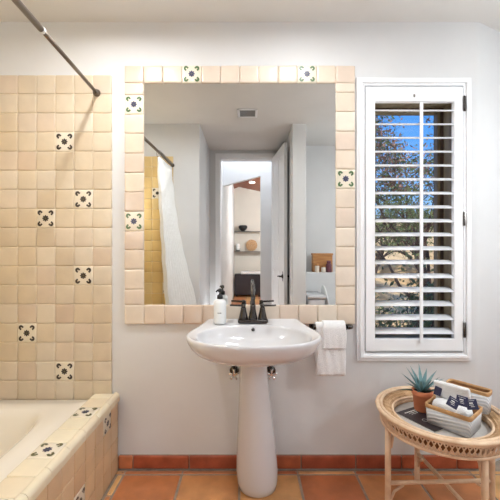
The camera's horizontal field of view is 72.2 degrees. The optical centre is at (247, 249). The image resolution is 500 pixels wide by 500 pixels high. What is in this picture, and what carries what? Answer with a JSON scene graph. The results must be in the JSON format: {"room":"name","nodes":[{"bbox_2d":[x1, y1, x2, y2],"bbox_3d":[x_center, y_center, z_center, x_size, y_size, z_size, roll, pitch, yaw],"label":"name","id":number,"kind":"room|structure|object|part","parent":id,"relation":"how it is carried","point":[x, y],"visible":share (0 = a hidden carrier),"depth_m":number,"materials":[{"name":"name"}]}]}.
{"room":"bathroom","nodes":[
{"label":"bathroom","id":0,"kind":"room"},
{"bbox_2d":[0,22,499,468],"bbox_3d":[0.082,-0.026,2.129,3.863,2.653,0.339,0,0,0],"label":"wall","id":1,"kind":"structure","parent":0,"point":[174,400],"depth_m":1.96,"materials":[{"name":"paint"}]},
{"bbox_2d":[0,75,111,399],"bbox_3d":[-1.212,-0.057,1.952,0.875,1.874,0.015,0,0,0],"label":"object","id":2,"kind":"structure","parent":1,"relation":"attached to","point":[56,135],"depth_m":1.95,"materials":[{"name":"tile"}]},
{"bbox_2d":[229,366,238,379],"bbox_3d":[-0.077,0.620,1.922,0.060,0.194,0.075,0,0,0],"label":"shutoff valve","id":3,"kind":"object","parent":1,"relation":"attached to","point":[234,370],"visible":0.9,"depth_m":1.89,"materials":[{"name":"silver metal"}]},
{"bbox_3d":[-0.077,0.689,1.956,0.056,0.056,0.008,0,0,0],"label":"wall plate","id":4,"kind":"part","parent":3,"relation":"part of","materials":[{"name":"brown metal"}]},
{"bbox_2d":[124,66,354,323],"bbox_3d":[-0.046,-0.312,1.949,1.307,1.466,0.023,0,0,0],"label":"trim","id":5,"kind":"structure","parent":1,"relation":"attached to","point":[136,312],"depth_m":1.94,"materials":[{"name":"tile"}]},
{"bbox_2d":[144,83,335,304],"bbox_3d":[-0.047,-0.319,1.954,1.092,1.261,0.009,0,0,0],"label":"wall mirror","id":6,"kind":"object","parent":1,"relation":"attached to","point":[240,178],"visible":0.93,"depth_m":1.95,"materials":[{"name":"clear mirror"}]},
{"bbox_2d":[267,366,276,379],"bbox_3d":[0.130,0.620,1.922,0.060,0.194,0.075,0,0,0],"label":"shutoff valve","id":7,"kind":"object","parent":1,"relation":"attached to","point":[271,370],"visible":0.87,"depth_m":1.89,"materials":[{"name":"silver metal"}]},
{"bbox_3d":[0.130,0.689,1.956,0.056,0.056,0.008,0,0,0],"label":"wall plate","id":8,"kind":"part","parent":7,"relation":"part of","materials":[{"name":"brown metal"}]},
{"bbox_2d":[118,454,478,468],"bbox_3d":[0.291,1.209,1.953,2.057,0.082,0.014,0,0,0],"label":"baseboard","id":9,"kind":"structure","parent":1,"relation":"attached to","point":[125,461],"depth_m":1.95,"materials":[{"name":"tile"}]},
{"bbox_2d":[309,324,352,329],"bbox_3d":[0.465,0.432,1.915,0.234,0.048,0.088,0,0,0],"label":"towel bar","id":10,"kind":"object","parent":1,"relation":"attached to","point":[312,326],"visible":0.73,"depth_m":1.88,"materials":[{"name":"brown metal"}]},
{"bbox_2d":[314,320,346,375],"bbox_3d":[0.449,0.537,1.884,0.167,0.300,0.075,0,0,0],"label":"hand towel","id":11,"kind":"object","parent":10,"relation":"hanging from","point":[330,355],"visible":0.96,"depth_m":1.85,"materials":[{"name":"white fabric"}]},
{"bbox_2d":[375,103,451,337],"bbox_3d":[0.953,-0.176,2.065,0.474,1.383,0.210,0,0,0],"label":"window","id":12,"kind":"structure","parent":1,"relation":"in","point":[439,117],"depth_m":2.06,"materials":[{"name":"brown wood"}]},
{"bbox_2d":[356,78,470,360],"bbox_3d":[0.942,-0.174,1.955,0.649,1.606,0.076,0,0,0],"label":"window shutter","id":13,"kind":"object","parent":12,"relation":"attached to","point":[456,91],"visible":1,"depth_m":1.94,"materials":[{"name":"white paint"}]},
{"bbox_3d":[0.972,-0.153,1.922,0.017,1.348,0.010,0,0,0],"label":"tilt rod","id":14,"kind":"part","parent":13,"relation":"part of","materials":[{"name":"white paint"}]},
{"bbox_2d":[0,0,499,31],"bbox_3d":[0.125,-1.343,0.910,3.950,0.080,3.300,0,0,0],"label":"ceiling","id":15,"kind":"structure","parent":0,"point":[486,12],"depth_m":1.87,"materials":[{"name":"paint"}]},
{"bbox_2d":[101,460,499,499],"bbox_3d":[0.184,1.299,-2.783,4.068,0.102,10.686,0,0,0],"label":"floor","id":16,"kind":"structure","parent":0,"point":[127,484],"depth_m":1.81,"materials":[{"name":"tile"}]},
{"bbox_2d":[0,400,86,481],"bbox_3d":[-1.252,1.014,1.160,0.761,0.337,1.564,0,0,0],"label":"bathtub","id":17,"kind":"object","parent":16,"relation":"on","point":[24,424],"visible":0.64,"depth_m":1.75,"materials":[{"name":"white ceramic"}]},
{"bbox_2d":[0,392,119,499],"bbox_3d":[-0.800,1.030,1.159,0.139,0.439,1.594,0,0,0],"label":"tub surround","id":18,"kind":"object","parent":16,"relation":"on","point":[78,460],"visible":1,"depth_m":1.51,"materials":[{"name":"tile"}]},
{"bbox_2d":[186,319,320,497],"bbox_3d":[0.027,0.819,1.684,0.638,0.862,0.523,0,0,0],"label":"pedestal sink","id":19,"kind":"object","parent":16,"relation":"on","point":[253,347],"visible":0.98,"depth_m":1.74,"materials":[{"name":"white ceramic"}]},
{"bbox_2d":[214,288,225,323],"bbox_3d":[-0.152,0.303,1.859,0.068,0.188,0.070,0,0,0],"label":"soap bottle","id":20,"kind":"object","parent":19,"relation":"on","point":[219,303],"visible":1,"depth_m":1.83,"materials":[{"name":"white plastic"}]},
{"bbox_2d":[230,284,275,322],"bbox_3d":[0.027,0.287,1.833,0.252,0.219,0.142,0,0,0],"label":"faucet","id":21,"kind":"object","parent":19,"relation":"on","point":[243,318],"visible":1,"depth_m":1.86,"materials":[{"name":"brown metal"}]},
{"bbox_3d":[-0.056,0.304,1.877,0.086,0.019,0.025,0,0,0],"label":"lever handle","id":22,"kind":"part","parent":21,"relation":"part of","materials":[{"name":"brown metal"}]},
{"bbox_3d":[-0.025,0.346,1.877,0.050,0.066,0.050,0,0,0],"label":"handle post","id":23,"kind":"part","parent":21,"relation":"part of","materials":[{"name":"brown metal"}]},
{"bbox_3d":[0.027,0.339,1.877,0.050,0.080,0.050,0,0,0],"label":"spout","id":24,"kind":"part","parent":21,"relation":"part of","materials":[{"name":"brown metal"}]},
{"bbox_3d":[0.027,0.243,1.825,0.023,0.130,0.126,0,0,0],"label":"spout","id":25,"kind":"part","parent":21,"relation":"part of","materials":[{"name":"brown metal"}]},
{"bbox_3d":[0.027,0.387,1.877,0.164,0.020,0.054,0,0,0],"label":"plate","id":26,"kind":"part","parent":21,"relation":"part of","materials":[{"name":"brown metal"}]},
{"bbox_3d":[0.079,0.346,1.877,0.050,0.066,0.050,0,0,0],"label":"handle post","id":27,"kind":"part","parent":21,"relation":"part of","materials":[{"name":"brown metal"}]},
{"bbox_3d":[0.110,0.304,1.877,0.086,0.019,0.025,0,0,0],"label":"lever handle","id":28,"kind":"part","parent":21,"relation":"part of","materials":[{"name":"brown metal"}]},
{"bbox_2d":[186,319,320,366],"bbox_3d":[0.027,0.471,1.684,0.638,0.165,0.523,0,0,0],"label":"basin","id":29,"kind":"object","parent":19,"relation":"in","point":[276,342],"depth_m":1.69,"materials":[{"name":"white ceramic"}]},
{"bbox_2d":[375,386,499,499],"bbox_3d":[0.900,0.998,1.608,0.568,0.504,0.568,0,0,-3],"label":"table","id":30,"kind":"object","parent":16,"relation":"on","point":[484,443],"visible":0.77,"depth_m":1.53,"materials":[{"name":"wicker"}]},
{"bbox_3d":[0.652,1.004,1.598,0.027,0.491,0.028,0,0,0],"label":"leg","id":31,"kind":"part","parent":30,"relation":"part of","materials":[{"name":"wicker"}]},
{"bbox_3d":[0.918,1.004,1.862,0.027,0.491,0.028,0,0,0],"label":"leg","id":32,"kind":"part","parent":30,"relation":"part of","materials":[{"name":"wicker"}]},
{"bbox_2d":[396,407,442,432],"bbox_3d":[0.828,0.794,1.614,0.135,0.006,0.200,0,0,-27],"label":"booklet","id":33,"kind":"object","parent":30,"relation":"on","point":[411,414],"visible":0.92,"depth_m":1.62,"materials":[{"name":"black paper"}]},
{"bbox_2d":[398,366,441,412],"bbox_3d":[0.857,0.685,1.700,0.254,0.212,0.147,0,0,0],"label":"agave","id":34,"kind":"object","parent":30,"relation":"on","point":[421,391],"visible":0.93,"depth_m":1.68,"materials":[{"name":"plant"}]},
{"bbox_2d":[411,387,432,412],"bbox_3d":[0.862,0.741,1.698,0.096,0.102,0.096,0,0,0],"label":"pot","id":35,"kind":"object","parent":30,"relation":"on","point":[420,396],"depth_m":1.67,"materials":[{"name":"ceramic"}]},
{"bbox_2d":[394,402,490,437],"bbox_3d":[0.900,0.801,1.608,0.400,0.006,0.400,0,0,0],"label":"table top","id":36,"kind":"object","parent":30,"relation":"on","point":[485,429],"depth_m":1.54,"materials":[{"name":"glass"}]},
{"bbox_2d":[425,395,482,437],"bbox_3d":[0.933,0.747,1.558,0.165,0.088,0.196,0,0,-39],"label":"basket","id":37,"kind":"object","parent":30,"relation":"on","point":[459,424],"visible":0.73,"depth_m":1.50,"materials":[{"name":"white wicker"}]},
{"bbox_2d":[432,398,472,416],"bbox_3d":[0.915,0.716,1.537,0.069,0.068,0.163,0,0,-39],"label":"rolled towel","id":38,"kind":"object","parent":37,"relation":"in","point":[439,402],"visible":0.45,"depth_m":1.51,"materials":[{"name":"white fabric"}]},
{"bbox_2d":[434,380,470,399],"bbox_3d":[0.942,0.695,1.578,0.055,0.167,0.154,0,0,-38],"label":"folded towel","id":39,"kind":"object","parent":37,"relation":"in","point":[448,389],"visible":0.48,"depth_m":1.56,"materials":[{"name":"white fabric"}]},
{"bbox_2d":[433,386,441,395],"bbox_3d":[0.888,0.660,1.605,0.037,0.044,0.010,0,0,34],"label":"packet","id":40,"kind":"object","parent":39,"relation":"on","point":[437,390],"visible":1,"depth_m":1.60,"materials":[{"name":"blue paper"}]},
{"bbox_2d":[446,396,460,409],"bbox_3d":[0.870,0.647,1.455,0.018,0.049,0.051,0,0,-44],"label":"sachet","id":41,"kind":"object","parent":37,"relation":"in","point":[452,402],"visible":1,"depth_m":1.45,"materials":[{"name":"blue paper"}]},
{"bbox_2d":[456,395,467,406],"bbox_3d":[0.907,0.640,1.454,0.044,0.040,0.018,0,0,39],"label":"sachet","id":42,"kind":"object","parent":37,"relation":"in","point":[464,400],"visible":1,"depth_m":1.45,"materials":[{"name":"blue paper"}]},
{"bbox_2d":[467,399,478,409],"bbox_3d":[0.939,0.648,1.438,0.050,0.047,0.018,0,0,31],"label":"sachet","id":43,"kind":"object","parent":37,"relation":"in","point":[472,403],"visible":1,"depth_m":1.44,"materials":[{"name":"blue paper"}]},
{"bbox_2d":[446,378,491,413],"bbox_3d":[1.059,0.701,1.648,0.068,0.100,0.188,0,0,-39],"label":"basket","id":44,"kind":"object","parent":30,"relation":"on","point":[483,395],"visible":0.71,"depth_m":1.59,"materials":[{"name":"white wicker"}]},
{"bbox_3d":[0.945,1.004,1.368,0.027,0.491,0.028,0,0,0],"label":"leg","id":45,"kind":"part","parent":30,"relation":"part of","materials":[{"name":"wicker"}]},
{"bbox_3d":[1.148,1.004,1.615,0.027,0.491,0.028,0,0,0],"label":"leg","id":46,"kind":"part","parent":30,"relation":"part of","materials":[{"name":"wicker"}]},
{"bbox_3d":[-1.075,-0.027,-0.190,1.150,2.653,1.100,0,0,0],"label":"wall","id":47,"kind":"structure","parent":0,"visible":0},
{"bbox_2d":[11,0,100,96],"bbox_3d":[-0.816,-0.880,1.161,0.042,0.062,1.576,0,0,-3],"label":"shower rod","id":48,"kind":"object","parent":47,"relation":"attached to","point":[18,3],"visible":1,"depth_m":1.42,"materials":[{"name":"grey metal"}]},
{"label":"outside","id":49,"kind":"structure","parent":0,"visible":0},
{"bbox_2d":[375,222,433,326],"bbox_3d":[8.000,-1.292,23.210,44.000,5.662,42.000,0,0,0],"label":"hillside","id":50,"kind":"structure","parent":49,"point":[396,256],"depth_m":8.33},
{"bbox_2d":[375,283,388,299],"bbox_3d":[2.619,0.940,7.196,0.716,0.498,0.628,0,0,0],"label":"boulder","id":51,"kind":"object","parent":50,"relation":"on","point":[385,296],"visible":0.16,"depth_m":6.92,"materials":[{"name":"beige stone"}]},
{"bbox_2d":[375,116,433,308],"bbox_3d":[3.175,-0.789,5.051,7.042,4.166,4.681,0,0,34],"label":"tree","id":52,"kind":"object","parent":50,"relation":"on","point":[394,187],"visible":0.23,"depth_m":5.19,"materials":[{"name":"green plant"}]},
{"bbox_2d":[375,255,433,326],"bbox_3d":[1.711,0.789,3.538,2.070,1.485,2.019,0,0,-27],"label":"bush","id":53,"kind":"object","parent":50,"relation":"on","point":[430,323],"visible":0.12,"depth_m":3.29,"materials":[{"name":"green plant"}]},
{"bbox_2d":[375,198,433,272],"bbox_3d":[3.557,-0.455,9.467,3.495,2.396,2.903,0,0,22],"label":"tree","id":54,"kind":"object","parent":50,"relation":"on","point":[409,215],"visible":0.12,"depth_m":8.81,"materials":[{"name":"green plant"}]},
{"bbox_2d":[377,264,433,284],"bbox_3d":[4.399,0.758,9.558,1.765,0.861,1.187,0,0,31],"label":"boulder","id":55,"kind":"object","parent":50,"relation":"on","point":[412,269],"visible":0.2,"depth_m":9.14,"materials":[{"name":"beige stone"}]},
{"bbox_2d":[407,250,433,266],"bbox_3d":[6.200,0.509,10.896,2.140,1.212,1.475,0,0,0],"label":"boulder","id":56,"kind":"object","parent":50,"relation":"on","point":[431,253],"visible":0.02,"depth_m":10.37,"materials":[{"name":"beige stone"}]}
]}

